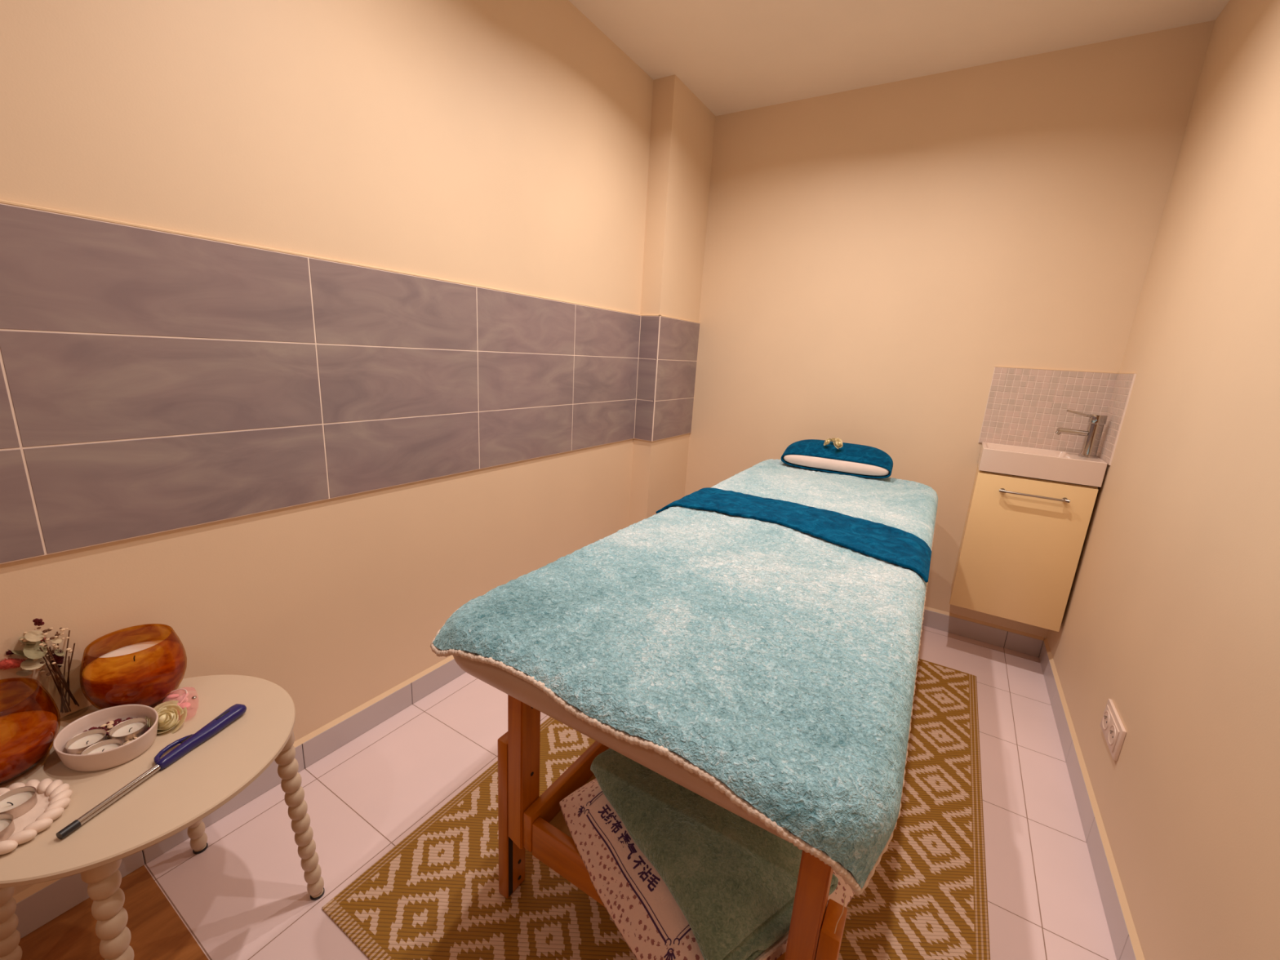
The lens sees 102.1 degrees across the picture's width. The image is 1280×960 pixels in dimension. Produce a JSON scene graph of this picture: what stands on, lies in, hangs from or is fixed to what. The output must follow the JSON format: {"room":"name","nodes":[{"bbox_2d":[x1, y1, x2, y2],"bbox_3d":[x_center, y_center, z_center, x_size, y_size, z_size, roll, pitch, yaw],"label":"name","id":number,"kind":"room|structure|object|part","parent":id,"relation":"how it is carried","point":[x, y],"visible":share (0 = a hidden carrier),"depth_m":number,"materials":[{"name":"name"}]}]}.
{"room":"spa","nodes":[
{"label":"spa","id":0,"kind":"room"},
{"bbox_2d":[0,0,653,896],"bbox_3d":[-0.873,-0.329,1.284,0.100,2.410,4.185,12,16,30],"label":"wall","id":1,"kind":"structure","parent":0,"point":[503,144],"depth_m":1.34,"materials":[{"name":"paint"}]},
{"bbox_2d":[12,655,465,938],"bbox_3d":[-1.003,0.783,1.338,0.010,0.094,3.554,12,16,30],"label":"baseboard","id":2,"kind":"structure","parent":1,"relation":"attached to","point":[39,904],"depth_m":1.38,"materials":[{"name":"tile"}]},
{"bbox_2d":[0,199,700,564],"bbox_3d":[-0.654,-0.272,1.458,0.118,0.606,3.485,12,16,30],"label":"wall tiles","id":3,"kind":"structure","parent":1,"relation":"attached to","point":[153,380],"depth_m":1.19,"materials":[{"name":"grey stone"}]},
{"bbox_2d":[17,625,1116,959],"bbox_3d":[-0.099,0.982,1.069,1.883,0.060,3.985,12,16,30],"label":"floor","id":4,"kind":"structure","parent":0,"point":[246,896],"depth_m":1.28,"materials":[{"name":"white tile"}]},
{"bbox_2d":[0,675,324,959],"bbox_3d":[-0.900,0.698,0.969,0.462,0.445,0.462,12,16,30],"label":"side table","id":5,"kind":"object","parent":4,"relation":"on","point":[177,797],"visible":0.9,"depth_m":0.87,"materials":[{"name":"beige paint"}]},
{"bbox_3d":[-1.082,0.716,0.879,0.069,0.426,0.042,-6,16,-32],"label":"leg","id":6,"kind":"part","parent":5,"relation":"part of","materials":[{"name":"beige paint"}]},
{"bbox_2d":[0,677,60,785],"bbox_3d":[-1.060,0.419,0.845,0.152,0.136,0.152,12,16,30],"label":"candle jar","id":7,"kind":"object","parent":5,"relation":"on","point":[28,730],"visible":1,"depth_m":0.84,"materials":[{"name":"orange glass"}]},
{"bbox_2d":[0,777,72,854],"bbox_3d":[-0.956,0.506,0.764,0.160,0.017,0.160,12,16,30],"label":"plate","id":8,"kind":"object","parent":5,"relation":"on","point":[53,797],"visible":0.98,"depth_m":0.79,"materials":[{"name":"white ceramic"}]},
{"bbox_2d":[0,813,14,841],"bbox_3d":[-0.933,0.507,0.741,0.050,0.019,0.050,5,14,6],"label":"tea light","id":9,"kind":"object","parent":8,"relation":"on","point":[6,822],"visible":1,"depth_m":0.75,"materials":[{"name":"wax"}]},
{"bbox_2d":[0,786,37,818],"bbox_3d":[-0.954,0.494,0.787,0.050,0.019,0.050,0,14,-12],"label":"tea light","id":10,"kind":"object","parent":8,"relation":"on","point":[17,802],"visible":1,"depth_m":0.79,"materials":[{"name":"wax"}]},
{"bbox_2d":[53,704,158,772],"bbox_3d":[-0.940,0.458,0.918,0.148,0.041,0.126,12,16,30],"label":"oval bowl","id":11,"kind":"object","parent":5,"relation":"on","point":[117,756],"visible":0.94,"depth_m":0.90,"materials":[{"name":"beige ceramic"}]},
{"bbox_2d":[64,728,106,754],"bbox_3d":[-0.971,0.463,0.909,0.050,0.019,0.050,12,16,30],"label":"tea light","id":12,"kind":"object","parent":11,"relation":"in","point":[77,744],"visible":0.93,"depth_m":0.91,"materials":[{"name":"wax"}]},
{"bbox_2d":[80,738,121,754],"bbox_3d":[-0.923,0.471,0.889,0.050,0.019,0.050,6,14,9],"label":"tea light","id":13,"kind":"object","parent":11,"relation":"in","point":[107,744],"visible":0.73,"depth_m":0.90,"materials":[{"name":"wax"}]},
{"bbox_2d":[83,717,151,745],"bbox_3d":[-0.941,0.464,0.921,0.130,0.016,0.111,12,16,30],"label":"dried petals","id":14,"kind":"object","parent":11,"relation":"in","point":[109,725],"visible":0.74,"depth_m":0.95,"materials":[{"name":"plant"}]},
{"bbox_2d":[108,717,147,745],"bbox_3d":[-0.929,0.458,0.942,0.050,0.019,0.050,-2,15,-20],"label":"tea light","id":15,"kind":"object","parent":11,"relation":"in","point":[125,731],"visible":0.88,"depth_m":0.94,"materials":[{"name":"wax"}]},
{"bbox_3d":[-0.802,0.753,0.799,0.042,0.426,0.069,-3,15,-23],"label":"leg","id":16,"kind":"part","parent":5,"relation":"part of","materials":[{"name":"beige paint"}]},
{"bbox_2d":[80,623,186,709],"bbox_3d":[-1.000,0.378,1.028,0.152,0.136,0.152,12,16,30],"label":"candle jar","id":17,"kind":"object","parent":5,"relation":"on","point":[145,672],"visible":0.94,"depth_m":0.99,"materials":[{"name":"orange glass"}]},
{"bbox_2d":[56,703,246,839],"bbox_3d":[-0.826,0.481,0.893,0.043,0.022,0.291,6,14,12],"label":"gas lighter","id":18,"kind":"object","parent":5,"relation":"on","point":[188,743],"visible":1,"depth_m":0.90,"materials":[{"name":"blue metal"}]},
{"bbox_3d":[-0.800,0.468,0.954,0.030,0.022,0.159,5,14,7],"label":"handle","id":19,"kind":"part","parent":18,"relation":"part of","materials":[{"name":"blue plastic"}]},
{"bbox_2d":[145,700,186,734],"bbox_3d":[-0.893,0.450,0.975,0.061,0.040,0.059,12,16,30],"label":"rose","id":20,"kind":"object","parent":5,"relation":"on","point":[169,713],"visible":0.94,"depth_m":0.98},
{"bbox_2d":[166,688,196,709],"bbox_3d":[-0.908,0.438,1.021,0.056,0.029,0.102,-9,18,-41],"label":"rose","id":21,"kind":"object","parent":5,"relation":"on","point":[183,699],"visible":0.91,"depth_m":1.02,"materials":[{"name":"pink fabric"}]},
{"bbox_3d":[-1.002,0.657,1.141,0.042,0.426,0.069,-3,15,-24],"label":"leg","id":22,"kind":"part","parent":5,"relation":"part of","materials":[{"name":"beige paint"}]},
{"bbox_3d":[-0.706,0.693,1.065,0.065,0.426,0.042,-2,15,-20],"label":"leg","id":23,"kind":"part","parent":5,"relation":"part of","materials":[{"name":"beige paint"}]},
{"bbox_3d":[-1.095,0.402,0.987,0.055,0.098,0.055,12,16,30],"label":"glass vase","id":24,"kind":"object","parent":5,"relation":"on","visible":0},
{"bbox_2d":[0,617,79,712],"bbox_3d":[-1.132,0.346,0.961,0.138,0.196,0.081,-1,14,-16],"label":"bouquet","id":25,"kind":"object","parent":24,"relation":"in","point":[36,647],"visible":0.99,"depth_m":0.95,"materials":[{"name":"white plant"}]},
{"bbox_3d":[-1.105,0.369,0.979,0.043,0.146,0.005,12,16,30],"label":"stem","id":26,"kind":"part","parent":25,"relation":"part of","materials":[{"name":"brown plant"}]},
{"bbox_3d":[-1.099,0.370,0.975,0.030,0.146,0.014,12,16,30],"label":"stem","id":27,"kind":"part","parent":25,"relation":"part of","materials":[{"name":"brown plant"}]},
{"bbox_3d":[-1.110,0.380,0.981,0.051,0.124,0.002,8,14,18],"label":"stem","id":28,"kind":"part","parent":25,"relation":"part of","materials":[{"name":"brown plant"}]},
{"bbox_3d":[-1.104,0.380,0.982,0.038,0.125,0.002,14,17,36],"label":"stem","id":29,"kind":"part","parent":25,"relation":"part of","materials":[{"name":"brown plant"}]},
{"bbox_3d":[-1.087,0.370,0.973,0.002,0.148,0.041,-2,15,-22],"label":"stem","id":30,"kind":"part","parent":25,"relation":"part of","materials":[{"name":"brown plant"}]},
{"bbox_3d":[-1.092,0.372,0.975,0.003,0.143,0.032,12,16,30],"label":"stem","id":31,"kind":"part","parent":25,"relation":"part of","materials":[{"name":"brown plant"}]},
{"bbox_3d":[-1.105,0.366,0.986,0.002,0.149,0.045,-4,16,-28],"label":"stem","id":32,"kind":"part","parent":25,"relation":"part of","materials":[{"name":"brown plant"}]},
{"bbox_3d":[-1.086,0.391,0.977,0.002,0.106,0.046,-3,15,-23],"label":"stem","id":33,"kind":"part","parent":25,"relation":"part of","materials":[{"name":"brown plant"}]},
{"bbox_3d":[-1.089,0.388,0.980,0.002,0.111,0.036,-3,15,-24],"label":"stem","id":34,"kind":"part","parent":25,"relation":"part of","materials":[{"name":"brown plant"}]},
{"bbox_3d":[-1.101,0.366,0.992,0.031,0.146,0.040,12,16,30],"label":"stem","id":35,"kind":"part","parent":25,"relation":"part of","materials":[{"name":"brown plant"}]},
{"bbox_3d":[-1.085,0.383,0.984,0.040,0.118,0.002,8,14,17],"label":"stem","id":36,"kind":"part","parent":25,"relation":"part of","materials":[{"name":"brown plant"}]},
{"bbox_3d":[-1.088,0.374,0.987,0.039,0.135,0.002,-1,14,-18],"label":"stem","id":37,"kind":"part","parent":25,"relation":"part of","materials":[{"name":"brown plant"}]},
{"bbox_2d":[321,658,990,959],"bbox_3d":[0.338,0.848,1.588,1.222,0.004,1.894,11,16,30],"label":"area rug","id":38,"kind":"object","parent":4,"relation":"on","point":[435,895],"visible":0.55,"depth_m":1.18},
{"bbox_2d":[453,655,847,959],"bbox_3d":[0.417,0.478,1.616,0.739,0.706,1.957,12,16,30],"label":"massage table","id":39,"kind":"object","parent":38,"relation":"on","point":[529,820],"visible":0.21,"depth_m":1.00,"materials":[{"name":"brown wood"}]},
{"bbox_3d":[-0.275,0.717,1.115,0.028,0.400,0.057,12,16,30],"label":"leg","id":40,"kind":"part","parent":39,"relation":"part of","materials":[{"name":"orange wood"}]},
{"bbox_3d":[-0.235,0.539,1.053,0.040,0.459,0.056,12,16,30],"label":"post","id":41,"kind":"part","parent":39,"relation":"part of","materials":[{"name":"orange wood"}]},
{"bbox_3d":[0.210,0.577,1.762,0.022,0.090,1.685,12,16,30],"label":"rail","id":42,"kind":"part","parent":39,"relation":"part of","materials":[{"name":"orange wood"}]},
{"bbox_3d":[-0.009,0.775,0.946,0.486,0.081,0.022,12,16,30],"label":"rail","id":43,"kind":"part","parent":39,"relation":"part of","materials":[{"name":"orange wood"}]},
{"bbox_2d":[430,458,937,933],"bbox_3d":[0.421,0.184,1.558,0.831,0.162,2.032,12,16,30],"label":"fleece blanket","id":44,"kind":"object","parent":39,"relation":"on","point":[775,664],"visible":0.85,"depth_m":0.84,"materials":[{"name":"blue fabric"}]},
{"bbox_2d":[655,487,931,582],"bbox_3d":[0.445,0.129,1.555,0.808,0.056,0.321,14,17,36],"label":"towel","id":45,"kind":"object","parent":44,"relation":"on","point":[883,542],"visible":1,"depth_m":1.49,"materials":[{"name":"blue fabric"}]},
{"bbox_2d":[781,439,893,478],"bbox_3d":[0.886,-0.106,2.319,0.455,0.116,0.203,10,15,26],"label":"towel","id":46,"kind":"object","parent":44,"relation":"on","point":[863,454],"visible":0.7,"depth_m":2.26,"materials":[{"name":"blue fabric"}]},
{"bbox_2d":[823,438,831,445],"bbox_3d":[0.828,-0.169,2.287,0.025,0.036,0.042,0,14,-13],"label":"bud","id":47,"kind":"object","parent":46,"relation":"on","point":[827,442],"visible":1,"depth_m":2.28,"materials":[{"name":"yellow plant"}]},
{"bbox_2d":[783,454,889,475],"bbox_3d":[0.884,-0.105,2.316,0.438,0.100,0.196,10,15,26],"label":"cushion","id":48,"kind":"object","parent":46,"relation":"in","point":[804,460],"visible":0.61,"depth_m":2.23,"materials":[{"name":"white fabric"}]},
{"bbox_2d":[833,438,843,448],"bbox_3d":[0.861,-0.159,2.251,0.048,0.046,0.027,2,14,-7],"label":"bud","id":49,"kind":"object","parent":46,"relation":"on","point":[838,442],"visible":1,"depth_m":2.25,"materials":[{"name":"beige plant"}]},
{"bbox_2d":[559,778,853,959],"bbox_3d":[0.105,0.701,1.014,0.418,0.130,0.465,-4,16,-29],"label":"box","id":50,"kind":"object","parent":39,"relation":"on","point":[635,896],"visible":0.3,"depth_m":0.90,"materials":[{"name":"cardboard"}]},
{"bbox_2d":[590,748,838,959],"bbox_3d":[0.114,0.638,0.972,0.265,0.116,0.417,-6,16,-33],"label":"folded blanket","id":51,"kind":"object","parent":50,"relation":"on","point":[733,880],"visible":0.67,"depth_m":0.86,"materials":[{"name":"green fabric"}]},
{"bbox_3d":[0.643,0.665,1.508,0.022,0.090,1.685,12,16,30],"label":"rail","id":52,"kind":"part","parent":39,"relation":"part of","materials":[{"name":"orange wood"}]},
{"bbox_3d":[0.251,0.639,0.767,0.040,0.459,0.056,12,16,30],"label":"post","id":53,"kind":"part","parent":39,"relation":"part of","materials":[{"name":"orange wood"}]},
{"bbox_3d":[0.269,0.828,0.796,0.028,0.400,0.057,12,16,30],"label":"leg","id":54,"kind":"part","parent":39,"relation":"part of","materials":[{"name":"orange wood"}]},
{"bbox_2d":[628,74,715,525],"bbox_3d":[0.149,-0.646,2.707,0.108,2.350,0.431,12,16,30],"label":"wall","id":55,"kind":"structure","parent":0,"point":[682,126],"depth_m":2.48,"materials":[{"name":"paint"}]},
{"bbox_2d":[568,0,1229,115],"bbox_3d":[0.042,-1.364,0.494,2.083,0.080,4.185,12,16,30],"label":"ceiling","id":56,"kind":"structure","parent":0,"point":[734,55],"depth_m":1.88,"materials":[{"name":"paint"}]},
{"bbox_2d":[684,20,1215,639],"bbox_3d":[1.041,-0.510,2.493,1.883,2.410,0.100,12,16,30],"label":"wall","id":57,"kind":"structure","parent":0,"point":[873,255],"depth_m":2.25,"materials":[{"name":"paint"}]},
{"bbox_2d":[921,605,1044,657],"bbox_3d":[0.990,0.573,2.683,1.765,0.094,0.010,12,16,30],"label":"baseboard","id":58,"kind":"structure","parent":57,"relation":"attached to","point":[1027,643],"depth_m":2.34,"materials":[{"name":"tile"}]},
{"bbox_2d":[978,366,1136,465],"bbox_3d":[1.578,-0.264,2.002,0.396,0.323,0.240,12,16,30],"label":"tile backsplash","id":59,"kind":"structure","parent":57,"relation":"attached to","point":[1025,406],"depth_m":2.08,"materials":[{"name":"beige tile"}]},
{"bbox_2d":[1046,0,1279,959],"bbox_3d":[0.811,0.015,0.295,0.100,2.410,4.185,12,16,30],"label":"wall","id":60,"kind":"structure","parent":0,"point":[1171,616],"depth_m":1.17,"materials":[{"name":"paint"}]},
{"bbox_2d":[949,465,1097,631],"bbox_3d":[1.541,0.262,2.119,0.373,0.578,0.262,12,16,30],"label":"vanity cabinet","id":61,"kind":"object","parent":60,"relation":"attached to","point":[1023,538],"visible":0.98,"depth_m":2.03,"materials":[{"name":"beige paint"}]},
{"bbox_3d":[1.495,0.059,1.967,0.219,0.016,0.030,12,16,30],"label":"handle","id":62,"kind":"part","parent":61,"relation":"part of","materials":[{"name":"silver metal"}]},
{"bbox_2d":[977,441,1107,487],"bbox_3d":[1.568,-0.069,2.047,0.376,0.090,0.228,12,16,30],"label":"basin","id":63,"kind":"object","parent":61,"relation":"in","point":[1024,461],"visible":0.97,"depth_m":1.96,"materials":[{"name":"beige ceramic"}]},
{"bbox_2d":[1054,409,1107,457],"bbox_3d":[1.670,-0.179,1.972,0.147,0.171,0.059,12,16,30],"label":"tap","id":64,"kind":"object","parent":63,"relation":"on","point":[1093,434],"visible":1,"depth_m":1.94,"materials":[{"name":"silver metal"}]},
{"bbox_3d":[1.644,-0.181,1.975,0.100,0.029,0.021,8,15,20],"label":"spout","id":65,"kind":"part","parent":64,"relation":"part of","materials":[{"name":"silver metal"}]},
{"bbox_3d":[1.656,-0.251,1.954,0.077,0.024,0.011,9,15,20],"label":"lever","id":66,"kind":"part","parent":64,"relation":"part of","materials":[{"name":"silver metal"}]},
{"bbox_2d":[1039,638,1145,959],"bbox_3d":[0.701,1.070,0.584,0.010,0.094,3.985,12,16,30],"label":"baseboard","id":67,"kind":"structure","parent":60,"relation":"attached to","point":[1124,937],"depth_m":1.33,"materials":[{"name":"tile"}]},
{"bbox_2d":[1100,698,1126,760],"bbox_3d":[1.240,0.653,1.364,0.018,0.087,0.156,12,16,30],"label":"wall socket","id":68,"kind":"object","parent":60,"relation":"attached to","point":[1114,732],"visible":1,"depth_m":1.34,"materials":[{"name":"beige plastic"}]},
{"bbox_2d":[1102,710,1109,729],"bbox_3d":[1.254,0.647,1.395,0.002,0.051,0.051,12,16,30],"label":"outlet","id":69,"kind":"object","parent":68,"relation":"attached to","point":[1105,719],"depth_m":1.39,"materials":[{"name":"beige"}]},
{"bbox_2d":[1107,724,1115,745],"bbox_3d":[1.219,0.658,1.338,0.002,0.051,0.051,12,16,30],"label":"outlet","id":70,"kind":"object","parent":68,"relation":"attached to","point":[1111,728],"depth_m":1.34,"materials":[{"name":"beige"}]}
]}

